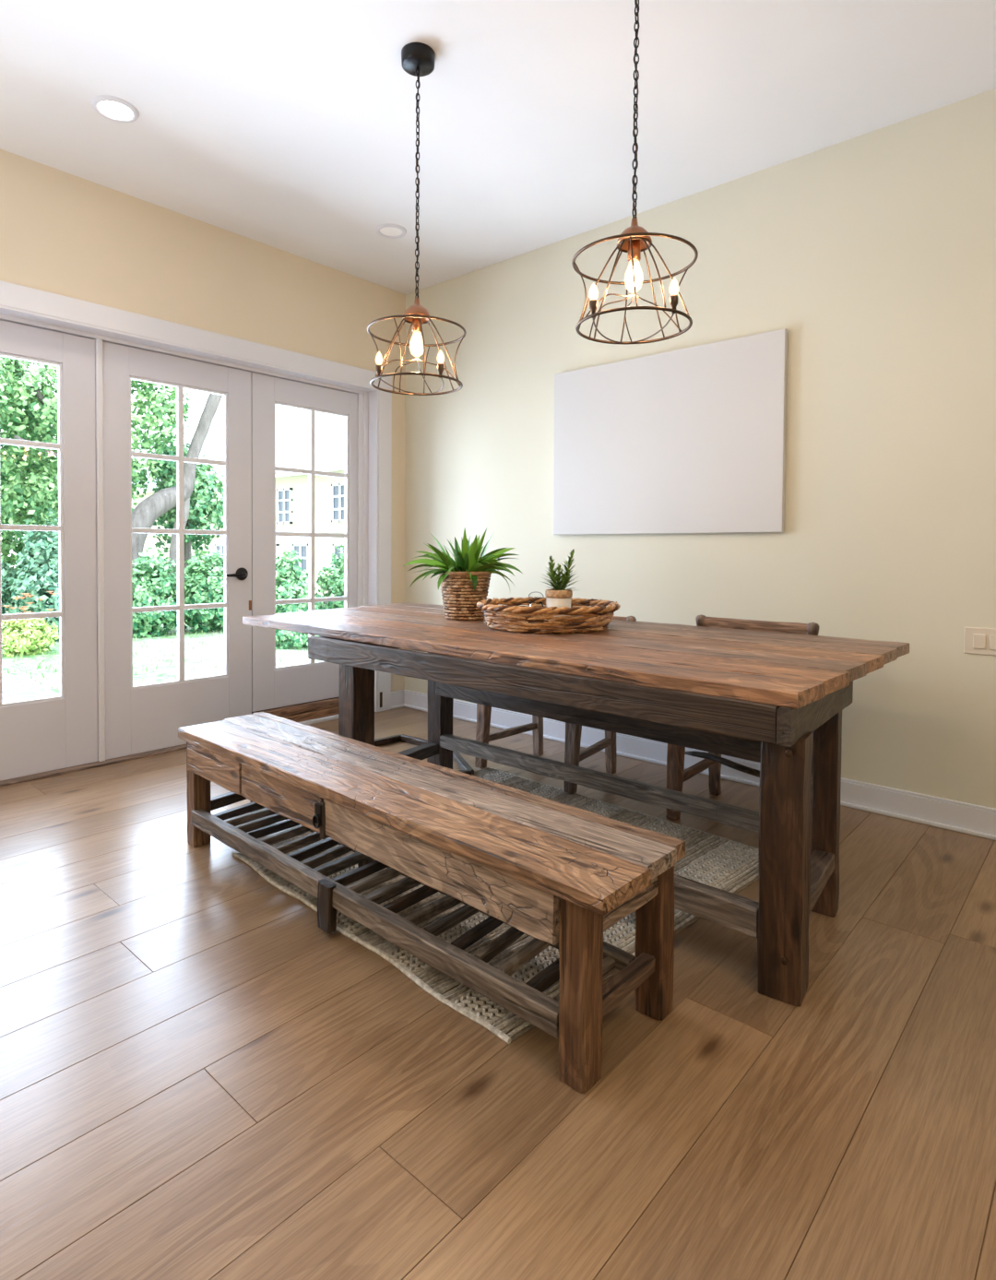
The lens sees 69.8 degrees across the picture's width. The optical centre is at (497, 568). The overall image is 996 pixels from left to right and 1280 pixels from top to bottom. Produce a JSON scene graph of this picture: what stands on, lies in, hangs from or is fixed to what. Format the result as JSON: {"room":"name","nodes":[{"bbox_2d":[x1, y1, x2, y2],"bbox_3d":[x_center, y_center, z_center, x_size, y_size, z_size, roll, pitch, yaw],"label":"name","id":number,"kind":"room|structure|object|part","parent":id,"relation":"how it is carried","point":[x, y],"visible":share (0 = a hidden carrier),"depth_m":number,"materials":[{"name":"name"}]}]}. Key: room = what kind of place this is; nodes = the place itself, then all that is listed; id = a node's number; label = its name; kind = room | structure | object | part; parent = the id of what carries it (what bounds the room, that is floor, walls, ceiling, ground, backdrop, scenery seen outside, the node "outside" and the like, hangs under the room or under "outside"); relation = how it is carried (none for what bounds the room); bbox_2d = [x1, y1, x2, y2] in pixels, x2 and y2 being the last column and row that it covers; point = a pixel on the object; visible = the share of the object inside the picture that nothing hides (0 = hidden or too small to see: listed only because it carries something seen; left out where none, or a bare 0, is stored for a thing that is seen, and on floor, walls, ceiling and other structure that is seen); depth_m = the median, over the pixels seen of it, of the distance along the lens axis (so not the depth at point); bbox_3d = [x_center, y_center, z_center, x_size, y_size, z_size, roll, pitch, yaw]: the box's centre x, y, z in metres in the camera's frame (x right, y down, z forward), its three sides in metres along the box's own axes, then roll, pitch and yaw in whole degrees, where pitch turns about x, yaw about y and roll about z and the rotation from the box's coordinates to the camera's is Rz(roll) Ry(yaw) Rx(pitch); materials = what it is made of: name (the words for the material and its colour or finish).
{"room":"dining room","nodes":[
{"label":"dining room","id":0,"kind":"room"},
{"bbox_2d":[0,148,405,691],"bbox_3d":[-2.795,-0.288,2.863,0.200,3.237,6.200,2,2,41],"label":"wall","id":1,"kind":"structure","parent":0,"point":[63,233],"depth_m":3.92,"materials":[{"name":"paint"}]},
{"bbox_2d":[0,320,97,781],"bbox_3d":[-2.371,-0.079,3.382,0.045,2.176,0.852,2,2,41],"label":"door","id":2,"kind":"structure","parent":1,"relation":"in","point":[45,734],"depth_m":3.59,"materials":[{"name":"white paint"}]},
{"bbox_2d":[0,744,186,786],"bbox_3d":[-2.083,1.012,3.693,0.100,0.015,1.768,2,2,41],"label":"trim","id":3,"kind":"structure","parent":1,"relation":"attached to","point":[12,781],"depth_m":3.64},
{"bbox_2d":[94,338,105,761],"bbox_3d":[-2.074,-0.088,3.711,0.064,2.185,0.031,2,2,41],"label":"trim","id":4,"kind":"structure","parent":1,"relation":"attached to","point":[99,381],"depth_m":3.69,"materials":[{"name":"white paint"}]},
{"bbox_2d":[0,697,336,781],"bbox_3d":[-1.821,-0.106,4.015,0.054,2.230,2.670,2,2,41],"label":"trim","id":5,"kind":"structure","parent":1,"relation":"attached to","point":[334,697],"depth_m":4.60,"materials":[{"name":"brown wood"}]},
{"bbox_2d":[102,341,251,759],"bbox_3d":[-1.766,-0.091,4.019,0.106,2.176,0.835,2,2,41],"label":"door","id":6,"kind":"structure","parent":1,"relation":"in","point":[144,717],"depth_m":4.00,"materials":[{"name":"white paint"}]},
{"bbox_3d":[-1.551,0.038,4.226,0.050,0.022,0.132,2,2,41],"label":"lever","id":7,"kind":"part","parent":6,"relation":"part of","materials":[{"name":"black metal"}]},
{"bbox_3d":[-1.504,0.224,4.336,0.004,0.060,0.019,2,2,41],"label":"strike plate","id":8,"kind":"part","parent":6,"relation":"part of","materials":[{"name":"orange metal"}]},
{"bbox_2d":[0,280,391,711],"bbox_3d":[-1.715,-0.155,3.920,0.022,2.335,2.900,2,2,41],"label":"trim","id":9,"kind":"structure","parent":1,"relation":"attached to","point":[13,295],"depth_m":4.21,"materials":[{"name":"white paint"}]},
{"bbox_2d":[252,697,339,722],"bbox_3d":[-1.225,0.927,4.642,0.066,0.098,0.768,2,2,41],"label":"trim","id":10,"kind":"structure","parent":1,"relation":"attached to","point":[302,712],"depth_m":4.62,"materials":[{"name":"brown wood"}]},
{"bbox_2d":[251,372,357,711],"bbox_3d":[-1.248,-0.159,4.649,0.045,2.063,0.787,2,2,41],"label":"door","id":11,"kind":"structure","parent":1,"relation":"in","point":[273,686],"depth_m":4.50,"materials":[{"name":"white paint"}]},
{"bbox_2d":[298,713,339,724],"bbox_3d":[-1.194,0.987,4.682,0.120,0.020,0.870,2,2,41],"label":"trim","id":12,"kind":"structure","parent":1,"relation":"attached to","point":[334,717],"depth_m":4.65,"materials":[{"name":"white paint"}]},
{"bbox_2d":[379,691,382,707],"bbox_3d":[-0.811,0.911,4.955,0.005,0.105,0.020,2,2,41],"label":"plate","id":13,"kind":"object","parent":1,"relation":"attached to","point":[381,693],"visible":1,"depth_m":4.95,"materials":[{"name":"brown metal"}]},
{"bbox_2d":[391,689,403,709],"bbox_3d":[-2.722,0.974,2.813,0.028,0.118,6.186,2,2,41],"label":"baseboard","id":14,"kind":"structure","parent":1,"relation":"attached to","point":[397,696],"depth_m":5.08,"materials":[{"name":"white paint"}]},
{"bbox_2d":[0,706,995,1279],"bbox_3d":[-0.423,1.158,0.790,6.440,0.120,6.200,2,2,41],"label":"floor","id":15,"kind":"structure","parent":0,"point":[341,1120],"depth_m":1.49,"materials":[{"name":"brown wood"}]},
{"bbox_2d":[374,734,474,774],"bbox_3d":[-0.430,1.006,3.819,0.842,0.036,0.466,2,2,41],"label":"frame","id":16,"kind":"object","parent":15,"relation":"on","point":[466,768],"visible":0.49,"depth_m":4.09,"materials":[{"name":"brown wood"}]},
{"bbox_2d":[177,711,685,1092],"bbox_3d":[-0.389,0.838,2.191,1.955,0.449,0.420,2,2,41],"label":"bench","id":17,"kind":"object","parent":15,"relation":"on","point":[560,875],"visible":1,"depth_m":1.80,"materials":[{"name":"brown wood"}]},
{"bbox_3d":[-1.138,0.840,2.715,0.070,0.409,0.069,2,2,41],"label":"leg","id":18,"kind":"part","parent":17,"relation":"part of","materials":[{"name":"brown wood"}]},
{"bbox_3d":[-0.497,0.950,2.103,1.718,0.058,0.043,2,2,42],"label":"shelf rail","id":19,"kind":"part","parent":17,"relation":"part of","materials":[{"name":"brown wood"}]},
{"bbox_3d":[-0.327,0.946,2.311,1.758,0.056,0.042,2,2,42],"label":"shelf rail","id":20,"kind":"part","parent":17,"relation":"part of","materials":[{"name":"brown wood"}]},
{"bbox_3d":[0.175,0.878,1.513,0.072,0.409,0.074,2,2,41],"label":"leg","id":21,"kind":"part","parent":17,"relation":"part of","materials":[{"name":"brown wood"}]},
{"bbox_3d":[0.383,0.874,1.744,0.076,0.409,0.068,2,2,41],"label":"leg","id":22,"kind":"part","parent":17,"relation":"part of","materials":[{"name":"brown wood"}]},
{"bbox_2d":[231,766,759,1044],"bbox_3d":[0.001,1.049,2.627,1.556,0.018,1.438,2,2,44],"label":"woven rug","id":23,"kind":"object","parent":15,"relation":"on","point":[720,862],"visible":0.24,"depth_m":2.20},
{"bbox_2d":[242,602,909,1007],"bbox_3d":[0.059,0.649,3.152,2.915,0.784,1.337,2,2,41],"label":"dining table","id":24,"kind":"object","parent":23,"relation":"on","point":[776,701],"visible":0.88,"depth_m":2.25,"materials":[{"name":"brown wood"}]},
{"bbox_3d":[-0.598,0.703,3.020,0.106,0.648,0.120,2,2,41],"label":"leg","id":25,"kind":"part","parent":24,"relation":"part of","materials":[{"name":"brown wood"}]},
{"bbox_3d":[-0.279,0.682,3.451,0.098,0.673,0.095,2,2,41],"label":"leg","id":26,"kind":"part","parent":24,"relation":"part of","materials":[{"name":"brown wood"}]},
{"bbox_2d":[402,528,521,620],"bbox_3d":[-0.170,0.022,3.504,0.578,0.449,0.547,0,1,-14],"label":"potted plant","id":27,"kind":"object","parent":24,"relation":"on","point":[465,582],"visible":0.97,"depth_m":3.43,"materials":[{"name":"green plant"}]},
{"bbox_3d":[-0.163,0.129,3.515,0.266,0.234,0.266,2,2,41],"label":"woven pot","id":28,"kind":"part","parent":27,"relation":"part of","materials":[{"name":"brown wicker"}]},
{"bbox_2d":[476,596,620,634],"bbox_3d":[0.217,0.201,3.137,0.624,0.115,0.625,2,2,41],"label":"wicker basket","id":29,"kind":"object","parent":24,"relation":"on","point":[513,617],"visible":0.96,"depth_m":2.91,"materials":[{"name":"brown wicker"}]},
{"bbox_2d":[527,591,544,623],"bbox_3d":[0.169,0.174,3.191,0.070,0.142,0.070,2,2,41],"label":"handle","id":30,"kind":"object","parent":29,"relation":"on","point":[530,602],"visible":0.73,"depth_m":3.19,"materials":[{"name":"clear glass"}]},
{"bbox_2d":[527,601,543,623],"bbox_3d":[0.168,0.197,3.191,0.070,0.096,0.070,2,2,41],"label":"jar","id":31,"kind":"object","parent":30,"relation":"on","point":[530,602],"depth_m":3.18,"materials":[{"name":"clear glass"}]},
{"bbox_2d":[489,620,607,633],"bbox_3d":[0.218,0.252,3.138,0.501,0.010,0.508,2,2,41],"label":"tray","id":32,"kind":"object","parent":29,"relation":"on","point":[510,627],"depth_m":2.91,"materials":[{"name":"brown wicker"}]},
{"bbox_2d":[540,549,578,622],"bbox_3d":[0.281,0.078,3.226,0.198,0.333,0.183,0,1,2],"label":"potted succulent","id":33,"kind":"object","parent":29,"relation":"on","point":[559,597],"visible":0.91,"depth_m":3.19,"materials":[{"name":"green plant"}]},
{"bbox_3d":[0.262,0.024,3.224,0.162,0.166,0.177,0,1,4],"label":"stem","id":34,"kind":"part","parent":33,"relation":"part of","materials":[{"name":"green plant"}]},
{"bbox_3d":[0.276,0.047,3.216,0.157,0.120,0.166,0,1,-5],"label":"stem","id":35,"kind":"part","parent":33,"relation":"part of","materials":[{"name":"green plant"}]},
{"bbox_2d":[545,597,570,622],"bbox_3d":[0.274,0.186,3.223,0.112,0.118,0.112,2,2,41],"label":"pot","id":36,"kind":"object","parent":33,"relation":"on","point":[559,602],"depth_m":3.17,"materials":[{"name":"white ceramic"}]},
{"bbox_3d":[0.281,0.042,3.235,0.149,0.132,0.165,0,1,-3],"label":"stem","id":37,"kind":"part","parent":33,"relation":"part of","materials":[{"name":"green plant"}]},
{"bbox_3d":[0.294,0.052,3.219,0.144,0.114,0.174,0,1,-6],"label":"stem","id":38,"kind":"part","parent":33,"relation":"part of","materials":[{"name":"green plant"}]},
{"bbox_3d":[0.299,0.010,3.231,0.162,0.197,0.169,0,1,2],"label":"stem","id":39,"kind":"part","parent":33,"relation":"part of","materials":[{"name":"green plant"}]},
{"bbox_2d":[572,615,593,623],"bbox_3d":[0.383,0.212,3.197,0.104,0.068,0.104,2,2,41],"label":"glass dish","id":40,"kind":"object","parent":29,"relation":"on","point":[573,615],"visible":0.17,"depth_m":3.17,"materials":[{"name":"grey glass"}]},
{"bbox_3d":[0.358,0.546,2.807,1.708,0.151,0.039,2,2,42],"label":"rail","id":41,"kind":"part","parent":24,"relation":"part of","materials":[{"name":"brown wood"}]},
{"bbox_3d":[0.732,0.748,1.822,0.107,0.662,0.108,1,2,34],"label":"leg","id":42,"kind":"part","parent":24,"relation":"part of","materials":[{"name":"brown wood"}]},
{"bbox_3d":[1.026,0.728,2.232,0.076,0.687,0.073,1,2,35],"label":"leg","id":43,"kind":"part","parent":24,"relation":"part of","materials":[{"name":"brown wood"}]},
{"bbox_2d":[474,616,636,794],"bbox_3d":[0.292,0.629,3.589,0.708,0.808,0.462,2,2,41],"label":"dining chair","id":44,"kind":"object","parent":15,"relation":"on","point":[573,754],"visible":0.29,"depth_m":3.61,"materials":[{"name":"brown wood"}]},
{"bbox_3d":[-0.073,0.808,3.663,0.067,0.417,0.083,2,2,41],"label":"leg","id":45,"kind":"part","parent":44,"relation":"part of","materials":[{"name":"brown wood"}]},
{"bbox_3d":[0.217,0.805,3.925,0.052,0.439,0.064,2,2,41],"label":"leg","id":46,"kind":"part","parent":44,"relation":"part of","materials":[{"name":"brown wood"}]},
{"bbox_3d":[0.345,0.820,3.293,0.067,0.417,0.082,2,2,41],"label":"leg","id":47,"kind":"part","parent":44,"relation":"part of","materials":[{"name":"brown wood"}]},
{"bbox_3d":[0.568,0.816,3.612,0.052,0.439,0.064,2,2,41],"label":"leg","id":48,"kind":"part","parent":44,"relation":"part of","materials":[{"name":"brown wood"}]},
{"bbox_3d":[0.463,0.260,3.649,0.463,0.054,0.030,2,2,41],"label":"rail","id":49,"kind":"part","parent":44,"relation":"part of","materials":[{"name":"brown wood"}]},
{"bbox_2d":[665,614,819,819],"bbox_3d":[1.022,0.637,3.022,0.560,0.833,0.451,2,2,41],"label":"dining chair","id":50,"kind":"object","parent":15,"relation":"on","point":[676,775],"visible":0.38,"depth_m":3.07,"materials":[{"name":"brown wood"}]},
{"bbox_3d":[0.752,0.836,3.020,0.066,0.430,0.080,2,2,41],"label":"leg","id":51,"kind":"part","parent":50,"relation":"part of","materials":[{"name":"brown wood"}]},
{"bbox_3d":[1.001,0.826,3.302,0.051,0.439,0.066,2,2,41],"label":"leg","id":52,"kind":"part","parent":50,"relation":"part of","materials":[{"name":"brown wood"}]},
{"bbox_3d":[1.125,0.253,3.136,0.463,0.054,0.031,2,2,41],"label":"rail","id":53,"kind":"part","parent":50,"relation":"part of","materials":[{"name":"brown wood"}]},
{"bbox_2d":[0,0,995,295],"bbox_3d":[-0.387,-1.897,0.702,6.700,0.120,6.500,2,2,41],"label":"ceiling","id":54,"kind":"structure","parent":0,"point":[287,125],"depth_m":2.88,"materials":[{"name":"white paint"}]},
{"bbox_2d":[91,94,139,122],"bbox_3d":[-1.581,-1.895,2.952,0.176,0.010,0.176,2,2,41],"label":"recessed light","id":55,"kind":"object","parent":54,"relation":"in","point":[112,108],"visible":1,"depth_m":2.94,"materials":[{"name":"white paint"}]},
{"bbox_2d":[97,101,132,118],"bbox_3d":[-1.581,-1.895,2.952,0.126,0.002,0.126,2,2,41],"label":"diffuser","id":56,"kind":"object","parent":55,"relation":"attached to","point":[110,110],"depth_m":2.95,"materials":[{"name":"white plastic"}]},
{"bbox_2d":[375,223,406,238],"bbox_3d":[-0.608,-1.916,4.060,0.176,0.010,0.176,2,2,41],"label":"recessed light","id":57,"kind":"object","parent":54,"relation":"in","point":[387,230],"visible":1,"depth_m":4.05,"materials":[{"name":"white paint"}]},
{"bbox_2d":[379,226,402,236],"bbox_3d":[-0.608,-1.916,4.060,0.126,0.002,0.126,2,2,41],"label":"diffuser","id":58,"kind":"object","parent":57,"relation":"attached to","point":[384,231],"depth_m":4.06,"materials":[{"name":"white plastic"}]},
{"bbox_2d":[367,42,466,395],"bbox_3d":[-0.297,-1.280,2.630,0.365,1.208,0.365,2,2,41],"label":"pendant lamp","id":59,"kind":"object","parent":54,"relation":"hanging from","point":[418,59],"visible":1,"depth_m":2.62,"materials":[{"name":"black metal"}]},
{"bbox_2d":[375,354,382,379],"bbox_3d":[-0.423,-0.724,2.541,0.028,0.098,0.028,2,2,41],"label":"candle holder","id":60,"kind":"object","parent":59,"relation":"on","point":[379,367],"depth_m":2.53,"materials":[{"name":"brown"}]},
{"bbox_2d":[412,317,422,332],"bbox_3d":[-0.299,-0.904,2.639,0.038,0.058,0.038,2,2,41],"label":"socket","id":61,"kind":"object","parent":59,"relation":"attached to","point":[416,326],"depth_m":2.62,"materials":[{"name":"orange metal"}]},
{"bbox_3d":[-0.296,-1.401,2.627,0.013,0.866,0.013,2,2,41],"label":"cord","id":62,"kind":"part","parent":59,"relation":"part of","materials":[{"name":"brown metal"}]},
{"bbox_3d":[-0.296,-1.411,2.627,0.017,0.856,0.017,2,2,41],"label":"chain","id":63,"kind":"part","parent":59,"relation":"part of","materials":[{"name":"black metal"}]},
{"bbox_2d":[437,353,443,378],"bbox_3d":[-0.202,-0.722,2.518,0.028,0.098,0.028,2,2,41],"label":"candle holder","id":64,"kind":"object","parent":59,"relation":"on","point":[440,366],"depth_m":2.51,"materials":[{"name":"brown"}]},
{"bbox_2d":[571,0,698,344],"bbox_3d":[0.405,-1.289,2.106,0.365,1.154,0.365,2,2,41],"label":"pendant lamp","id":65,"kind":"object","parent":54,"relation":"hanging from","point":[634,240],"visible":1,"depth_m":2.10,"materials":[{"name":"black metal"}]},
{"bbox_2d":[589,286,597,318],"bbox_3d":[0.271,-0.761,2.026,0.028,0.098,0.028,2,2,41],"label":"candle holder","id":66,"kind":"object","parent":65,"relation":"on","point":[593,303],"depth_m":2.02,"materials":[{"name":"brown"}]},
{"bbox_2d":[627,239,640,262],"bbox_3d":[0.403,-0.940,2.114,0.038,0.058,0.038,2,2,41],"label":"socket","id":67,"kind":"object","parent":65,"relation":"attached to","point":[636,250],"depth_m":2.10,"materials":[{"name":"orange metal"}]},
{"bbox_3d":[0.406,-1.417,2.103,0.017,0.809,0.017,2,2,41],"label":"chain","id":68,"kind":"part","parent":65,"relation":"part of","materials":[{"name":"black metal"}]},
{"bbox_3d":[0.406,-1.410,2.103,0.013,0.812,0.013,2,2,41],"label":"cord","id":69,"kind":"part","parent":65,"relation":"part of","materials":[{"name":"brown metal"}]},
{"bbox_2d":[669,282,678,314],"bbox_3d":[0.489,-0.758,1.985,0.028,0.098,0.028,2,2,41],"label":"candle holder","id":70,"kind":"object","parent":65,"relation":"on","point":[673,299],"depth_m":1.98,"materials":[{"name":"brown"}]},
{"bbox_2d":[404,87,995,808],"bbox_3d":[1.706,-0.263,3.120,6.700,3.237,0.150,2,2,41],"label":"wall","id":71,"kind":"structure","parent":0,"point":[874,252],"depth_m":3.21,"materials":[{"name":"beige paint"}]},
{"bbox_2d":[553,328,787,534],"bbox_3d":[0.835,-0.653,3.759,1.331,0.939,0.035,2,2,41],"label":"picture","id":72,"kind":"object","parent":71,"relation":"attached to","point":[693,439],"visible":1,"depth_m":3.66},
{"bbox_2d":[402,689,995,840],"bbox_3d":[1.676,0.998,3.051,6.300,0.118,0.028,2,2,41],"label":"baseboard","id":73,"kind":"structure","parent":71,"relation":"attached to","point":[954,815],"depth_m":3.17,"materials":[{"name":"white paint"}]},
{"bbox_2d":[963,627,995,655],"bbox_3d":[1.922,0.289,2.829,0.128,0.106,0.014,2,2,41],"label":"wall switch","id":74,"kind":"object","parent":71,"relation":"attached to","point":[980,641],"visible":1,"depth_m":2.83,"materials":[{"name":"beige plastic"}]},
{"label":"outside","id":75,"kind":"structure","parent":0,"visible":0},
{"bbox_2d":[1,593,323,694],"bbox_3d":[-12.321,0.757,19.465,36.000,0.077,34.000,2,2,41],"label":"lawn","id":76,"kind":"structure","parent":75,"point":[169,671],"depth_m":8.47,"materials":[{"name":"green plant"}]},
{"bbox_2d":[0,552,15,626],"bbox_3d":[-7.646,0.365,10.213,1.609,1.716,1.350,2,2,41],"label":"shrub","id":77,"kind":"object","parent":76,"relation":"on","point":[4,570],"visible":0.53,"depth_m":10.20,"materials":[{"name":"green plant"}]},
{"bbox_2d":[1,591,59,657],"bbox_3d":[-5.858,0.729,8.775,0.774,0.878,0.834,2,2,41],"label":"flowering plant","id":78,"kind":"object","parent":76,"relation":"on","point":[27,641],"visible":0.83,"depth_m":8.68,"materials":[{"name":"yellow plant"}]},
{"bbox_2d":[2,507,59,640],"bbox_3d":[-6.505,0.200,10.304,1.543,2.186,1.036,2,2,41],"label":"shrub","id":79,"kind":"object","parent":76,"relation":"on","point":[37,574],"visible":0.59,"depth_m":9.96,"materials":[{"name":"green plant"}]},
{"bbox_2d":[0,400,139,599],"bbox_3d":[-11.771,-2.176,14.445,2.898,6.121,8.498,2,2,39],"label":"tree","id":80,"kind":"object","parent":76,"relation":"on","point":[5,551],"visible":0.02,"depth_m":15.63,"materials":[{"name":"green plant"}]},
{"bbox_2d":[0,355,223,601],"bbox_3d":[-6.510,-1.702,11.226,2.840,5.417,5.628,2,2,41],"label":"leaning tree","id":81,"kind":"object","parent":76,"relation":"on","point":[35,500],"visible":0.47,"depth_m":11.03,"materials":[{"name":"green plant"}]},
{"bbox_2d":[131,546,194,638],"bbox_3d":[-5.331,0.418,10.901,1.238,1.509,1.239,0,1,-13],"label":"shrub","id":82,"kind":"object","parent":76,"relation":"on","point":[154,586],"visible":0.68,"depth_m":10.63,"materials":[{"name":"green plant"}]},
{"bbox_2d":[146,431,224,568],"bbox_3d":[-5.640,-0.760,13.057,1.414,3.445,1.509,2,2,41],"label":"tree","id":83,"kind":"object","parent":76,"relation":"on","point":[204,499],"visible":0.52,"depth_m":12.77,"materials":[{"name":"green plant"}]},
{"bbox_2d":[176,548,224,633],"bbox_3d":[-4.633,0.388,11.488,1.238,1.419,1.116,1,1,17],"label":"shrub","id":84,"kind":"object","parent":76,"relation":"on","point":[207,580],"visible":0.74,"depth_m":11.18,"materials":[{"name":"green plant"}]},
{"bbox_2d":[131,412,344,593],"bbox_3d":[-7.094,-2.058,26.474,22.800,7.760,6.500,2,2,41],"label":"house","id":85,"kind":"structure","parent":76,"relation":"on","point":[291,432],"depth_m":22.16,"materials":[{"name":"beige"}]},
{"bbox_3d":[-9.689,-0.211,25.110,0.750,1.200,0.028,2,2,41],"label":"pane","id":86,"kind":"part","parent":85,"relation":"part of","materials":[{"name":"blue"}]},
{"bbox_3d":[-6.681,-1.950,22.415,0.700,1.010,0.028,2,2,41],"label":"pane","id":87,"kind":"part","parent":85,"relation":"part of","materials":[{"name":"blue"}]},
{"bbox_3d":[-6.020,-0.107,21.864,0.750,1.200,0.028,2,2,41],"label":"pane","id":88,"kind":"part","parent":85,"relation":"part of","materials":[{"name":"blue"}]},
{"bbox_3d":[-4.510,-1.889,20.494,0.700,1.010,0.028,2,2,41],"label":"pane","id":89,"kind":"part","parent":85,"relation":"part of","materials":[{"name":"blue"}]},
{"bbox_3d":[-4.448,-0.062,20.472,0.750,1.200,0.028,2,2,41],"label":"pane","id":90,"kind":"part","parent":85,"relation":"part of","materials":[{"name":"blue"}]},
{"bbox_2d":[275,549,318,632],"bbox_3d":[-3.453,0.440,11.688,0.954,1.502,1.074,0,2,-26],"label":"shrub","id":91,"kind":"object","parent":76,"relation":"on","point":[286,588],"visible":0.53,"depth_m":11.46,"materials":[{"name":"green plant"}]},
{"bbox_2d":[275,609,319,650],"bbox_3d":[-2.700,0.896,9.738,1.281,0.683,1.156,2,2,41],"label":"shrub","id":92,"kind":"object","parent":76,"relation":"on","point":[300,640],"visible":0.29,"depth_m":9.35,"materials":[{"name":"green plant"}]},
{"bbox_2d":[314,545,344,610],"bbox_3d":[-2.700,0.337,12.742,1.142,1.521,1.193,0,1,-13],"label":"shrub","id":93,"kind":"object","parent":76,"relation":"on","point":[336,582],"visible":0.34,"depth_m":12.56,"materials":[{"name":"green plant"}]},
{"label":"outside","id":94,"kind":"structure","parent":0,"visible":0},
{"bbox_2d":[2,671,59,702],"bbox_3d":[-5.985,1.211,3.011,4.690,0.070,7.750,2,2,41],"label":"garden path","id":95,"kind":"structure","parent":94,"point":[15,688],"depth_m":6.46,"materials":[{"name":"white concrete"}]}
]}

